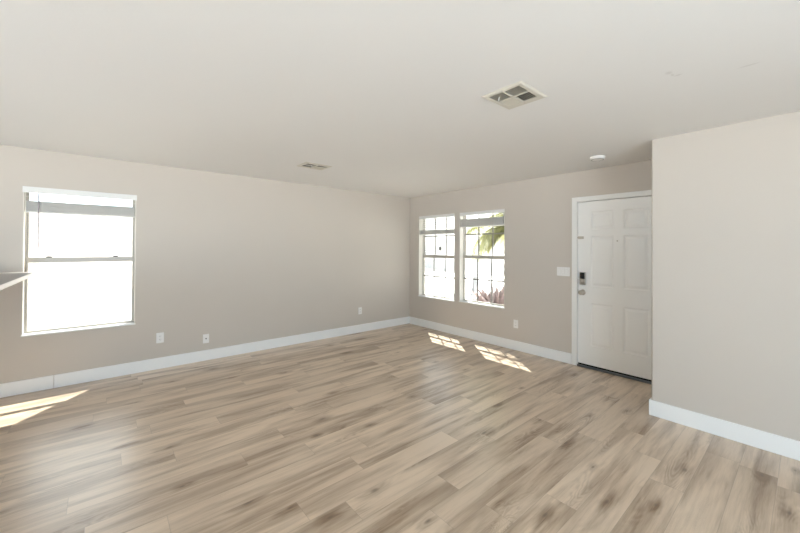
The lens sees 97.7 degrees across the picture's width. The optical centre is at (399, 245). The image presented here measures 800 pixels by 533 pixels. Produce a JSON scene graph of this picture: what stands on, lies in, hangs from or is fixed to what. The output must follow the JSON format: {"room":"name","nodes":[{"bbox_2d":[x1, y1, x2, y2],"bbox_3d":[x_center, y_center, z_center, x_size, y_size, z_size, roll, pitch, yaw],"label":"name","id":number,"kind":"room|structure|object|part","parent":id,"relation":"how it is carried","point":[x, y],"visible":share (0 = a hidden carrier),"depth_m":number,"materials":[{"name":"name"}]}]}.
{"room":"empty living room","nodes":[
{"label":"empty living room","id":0,"kind":"room"},
{"bbox_2d":[0,145,409,387],"bbox_3d":[-3.030,0.261,4.176,8.315,2.440,0.160,1,-1,-40],"label":"wall","id":1,"kind":"structure","parent":0,"point":[232,259],"depth_m":4.59,"materials":[{"name":"paint"}]},
{"bbox_2d":[21,192,135,336],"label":"window","id":2,"kind":"structure","parent":1,"relation":"in","point":[25,252],"depth_m":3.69,"materials":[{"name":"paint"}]},
{"bbox_3d":[-3.434,0.906,3.783,0.906,0.014,0.103,1,-1,-40],"label":"sill","id":3,"kind":"part","parent":2,"relation":"part of","materials":[{"name":"white paint"}]},
{"bbox_3d":[-3.475,0.513,3.837,0.870,0.764,0.025,1,-1,-40],"label":"sash","id":4,"kind":"part","parent":2,"relation":"part of","materials":[{"name":"glass"}]},
{"bbox_2d":[23,186,136,255],"bbox_3d":[-3.415,-0.232,3.777,0.906,0.697,0.076,1,-1,-40],"label":"window blind","id":5,"kind":"object","parent":2,"relation":"attached to","point":[38,206],"visible":1,"depth_m":3.73,"materials":[{"name":"plastic"}]},
{"bbox_3d":[-3.422,-0.331,3.788,0.870,0.015,0.048,1,-1,-40],"label":"rail","id":6,"kind":"part","parent":5,"relation":"part of","materials":[{"name":"white plastic"}]},
{"bbox_3d":[-3.489,-0.197,3.864,0.870,0.736,0.025,1,-1,-40],"label":"sash","id":7,"kind":"part","parent":2,"relation":"part of","materials":[{"name":"glass"}]},
{"bbox_2d":[156,332,163,342],"bbox_3d":[-2.877,1.112,4.192,0.076,0.122,0.009,1,-1,-40],"label":"wall outlet","id":8,"kind":"object","parent":1,"relation":"attached to","point":[159,336],"visible":1,"depth_m":4.19,"materials":[{"name":"white plastic"}]},
{"bbox_2d":[0,317,408,397],"bbox_3d":[-1.858,1.428,5.054,5.341,0.134,0.014,1,-1,-40],"label":"baseboard","id":9,"kind":"structure","parent":1,"relation":"attached to","point":[77,377],"depth_m":4.25,"materials":[{"name":"white paint"}]},
{"bbox_2d":[203,334,208,342],"bbox_3d":[-2.500,1.207,4.507,0.070,0.115,0.018,1,-1,-40],"label":"plate","id":10,"kind":"object","parent":1,"relation":"attached to","point":[205,336],"visible":1,"depth_m":4.50,"materials":[{"name":"white plastic"}]},
{"bbox_2d":[0,0,799,197],"bbox_3d":[-0.461,-0.981,1.294,8.475,0.030,7.885,1,-1,-40],"label":"ceiling","id":11,"kind":"structure","parent":0,"point":[385,94],"depth_m":2.03,"materials":[{"name":"paint"}]},
{"bbox_2d":[297,162,331,169],"bbox_3d":[-1.027,-0.998,4.196,0.340,0.164,0.270,1,-1,-40],"label":"ceiling vent","id":12,"kind":"object","parent":11,"relation":"in","point":[305,164],"visible":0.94,"depth_m":4.19,"materials":[{"name":"metal"}]},
{"bbox_2d":[481,81,547,109],"bbox_3d":[0.733,-1.004,2.240,0.320,0.164,0.285,1,-1,-40],"label":"ceiling vent","id":13,"kind":"object","parent":11,"relation":"in","point":[517,94],"visible":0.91,"depth_m":2.22,"materials":[{"name":"metal"}]},
{"bbox_2d":[590,155,604,160],"bbox_3d":[2.093,-0.917,3.704,0.144,0.033,0.144,1,-1,-40],"label":"smoke detector","id":14,"kind":"object","parent":11,"relation":"attached to","point":[598,157],"visible":1,"depth_m":3.66,"materials":[{"name":"white plastic"}]},
{"bbox_2d":[0,323,799,532],"bbox_3d":[-0.414,1.474,1.327,8.315,0.001,7.565,1,-1,-40],"label":"floor","id":15,"kind":"structure","parent":0,"point":[405,428],"depth_m":2.52,"materials":[{"name":"wood"}]},
{"bbox_2d":[409,160,651,353],"bbox_3d":[2.648,0.292,4.038,0.160,2.440,7.725,1,-1,-40],"label":"wall","id":16,"kind":"structure","parent":0,"point":[538,211],"depth_m":4.90,"materials":[{"name":"paint"}]},
{"bbox_2d":[418,213,454,301],"bbox_3d":[0.697,0.210,6.327,0.165,1.506,0.888,1,-1,-40],"label":"window","id":17,"kind":"structure","parent":16,"relation":"in","point":[428,268],"depth_m":6.55,"materials":[{"name":"paint"}]},
{"bbox_3d":[0.747,-0.162,6.371,0.004,0.694,0.824,1,-1,-40],"label":"pane","id":18,"kind":"part","parent":17,"relation":"part of","materials":[{"name":"clear glass"}]},
{"bbox_3d":[0.722,0.583,6.347,0.004,0.693,0.824,1,-1,-40],"label":"pane","id":19,"kind":"part","parent":17,"relation":"part of","materials":[{"name":"clear glass"}]},
{"bbox_3d":[0.669,0.956,6.301,0.103,0.014,0.888,1,-1,-40],"label":"sill","id":20,"kind":"part","parent":17,"relation":"part of","materials":[{"name":"white paint"}]},
{"bbox_2d":[419,214,453,234],"bbox_3d":[0.666,-0.364,6.303,0.064,0.342,0.860,1,-1,-40],"label":"window blind","id":21,"kind":"object","parent":17,"relation":"attached to","point":[442,231],"visible":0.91,"depth_m":6.29,"materials":[{"name":"white plastic"}]},
{"bbox_3d":[0.670,-0.201,6.306,0.048,0.015,0.852,1,-1,-40],"label":"rail","id":22,"kind":"part","parent":21,"relation":"part of","materials":[{"name":"white plastic"}]},
{"bbox_3d":[0.722,0.563,6.347,0.025,0.764,0.852,1,-1,-40],"label":"sash","id":23,"kind":"part","parent":17,"relation":"part of","materials":[{"name":"glass"}]},
{"bbox_2d":[459,209,504,308],"bbox_3d":[1.333,0.203,5.578,0.165,1.492,0.873,1,-1,-40],"label":"window","id":24,"kind":"structure","parent":16,"relation":"in","point":[463,231],"depth_m":5.76,"materials":[{"name":"paint"}]},
{"bbox_3d":[1.384,-0.161,5.622,0.025,0.736,0.837,1,-1,-40],"label":"sash","id":25,"kind":"part","parent":24,"relation":"part of","materials":[{"name":"plastic"}]},
{"bbox_2d":[460,209,503,227],"bbox_3d":[1.303,-0.416,5.554,0.064,0.240,0.845,1,-1,-40],"label":"window blind","id":26,"kind":"object","parent":24,"relation":"attached to","point":[490,221],"visible":0.92,"depth_m":5.51,"materials":[{"name":"plastic"}]},
{"bbox_3d":[1.307,-0.303,5.558,0.048,0.015,0.837,1,-1,-40],"label":"rail","id":27,"kind":"part","parent":26,"relation":"part of","materials":[{"name":"white plastic"}]},
{"bbox_3d":[1.305,0.941,5.552,0.103,0.014,0.873,1,-1,-40],"label":"sill","id":28,"kind":"part","parent":24,"relation":"part of","materials":[{"name":"white paint"}]},
{"bbox_3d":[1.359,0.549,5.599,0.025,0.764,0.837,1,-1,-40],"label":"sash","id":29,"kind":"part","parent":24,"relation":"part of","materials":[{"name":"glass"}]},
{"bbox_2d":[409,316,571,363],"bbox_3d":[1.178,1.449,5.617,0.014,0.134,3.090,1,-1,-40],"label":"baseboard","id":30,"kind":"structure","parent":16,"relation":"attached to","point":[561,356],"depth_m":5.25,"materials":[{"name":"white paint"}]},
{"bbox_2d":[513,320,517,327],"bbox_3d":[1.671,1.139,5.045,0.009,0.118,0.072,1,-1,-40],"label":"wall outlet","id":31,"kind":"object","parent":16,"relation":"attached to","point":[515,324],"visible":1,"depth_m":5.04,"materials":[{"name":"white plastic"}]},
{"bbox_2d":[557,267,569,275],"bbox_3d":[2.116,0.343,4.532,0.010,0.114,0.165,1,-1,-40],"label":"light switch","id":32,"kind":"object","parent":16,"relation":"attached to","point":[561,271],"visible":1,"depth_m":4.52,"materials":[{"name":"white plastic"}]},
{"bbox_2d":[572,190,651,384],"bbox_3d":[2.562,0.456,4.087,0.224,2.113,1.032,1,-1,-40],"label":"door","id":33,"kind":"structure","parent":16,"relation":"in","point":[612,233],"depth_m":4.11,"materials":[{"name":"paint"}]},
{"bbox_3d":[2.253,0.587,4.336,0.076,0.068,0.068,1,-1,-40],"label":"knob","id":34,"kind":"part","parent":33,"relation":"part of","materials":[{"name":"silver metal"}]},
{"bbox_2d":[652,111,799,440],"bbox_3d":[3.660,0.283,2.075,0.840,2.440,3.423,1,-1,-40],"label":"wall partition","id":35,"kind":"structure","parent":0,"point":[726,199],"depth_m":2.72,"materials":[{"name":"paint"}]},
{"bbox_2d":[649,397,799,460],"bbox_3d":[3.638,1.436,2.062,0.839,0.134,3.437,1,-1,-40],"label":"baseboard","id":36,"kind":"structure","parent":35,"relation":"attached to","point":[787,447],"depth_m":2.70,"materials":[{"name":"white paint"}]},
{"bbox_3d":[-2.699,0.879,1.696,0.140,1.171,4.045,1,-1,-40],"label":"wall","id":37,"kind":"structure","parent":0,"visible":0},
{"bbox_2d":[0,272,34,289],"bbox_3d":[-2.578,0.276,1.772,0.612,0.036,4.040,1,-1,-40],"label":"countertop","id":38,"kind":"structure","parent":37,"relation":"on","point":[7,279],"depth_m":2.88,"materials":[{"name":"stone"}]},
{"label":"outside","id":39,"kind":"structure","parent":0,"visible":0},
{"bbox_2d":[438,269,503,299],"bbox_3d":[1.134,1.751,14.083,100.000,0.100,100.000,1,-1,-40],"label":"ground","id":40,"kind":"structure","parent":39,"point":[449,273],"depth_m":16.55,"materials":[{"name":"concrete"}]},
{"bbox_2d":[453,274,478,299],"bbox_3d":[1.637,1.187,8.720,0.534,0.954,0.501,0,-1,30],"label":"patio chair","id":41,"kind":"object","parent":40,"relation":"on","point":[474,283],"visible":0.45,"depth_m":8.52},
{"bbox_3d":[1.842,0.972,8.606,0.066,0.525,0.466,0,-1,30],"label":"backrest","id":42,"kind":"part","parent":41,"relation":"part of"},
{"bbox_2d":[437,213,503,273],"bbox_3d":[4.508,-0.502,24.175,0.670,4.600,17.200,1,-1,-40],"label":"house","id":43,"kind":"structure","parent":40,"relation":"on","point":[497,264],"depth_m":23.81,"materials":[{"name":"paint"}]},
{"bbox_2d":[466,213,503,280],"bbox_3d":[2.189,-0.039,7.739,2.763,3.420,2.337,1,-1,-40],"label":"palm tree","id":44,"kind":"object","parent":40,"relation":"on","point":[485,239],"visible":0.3,"depth_m":7.68,"materials":[{"name":"green plant"}]},
{"bbox_2d":[471,279,503,304],"bbox_3d":[1.938,1.145,7.160,1.351,1.082,1.337,1,-1,-40],"label":"shrub","id":45,"kind":"object","parent":40,"relation":"on","point":[497,296],"visible":0.17,"depth_m":7.00,"materials":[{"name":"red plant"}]}
]}

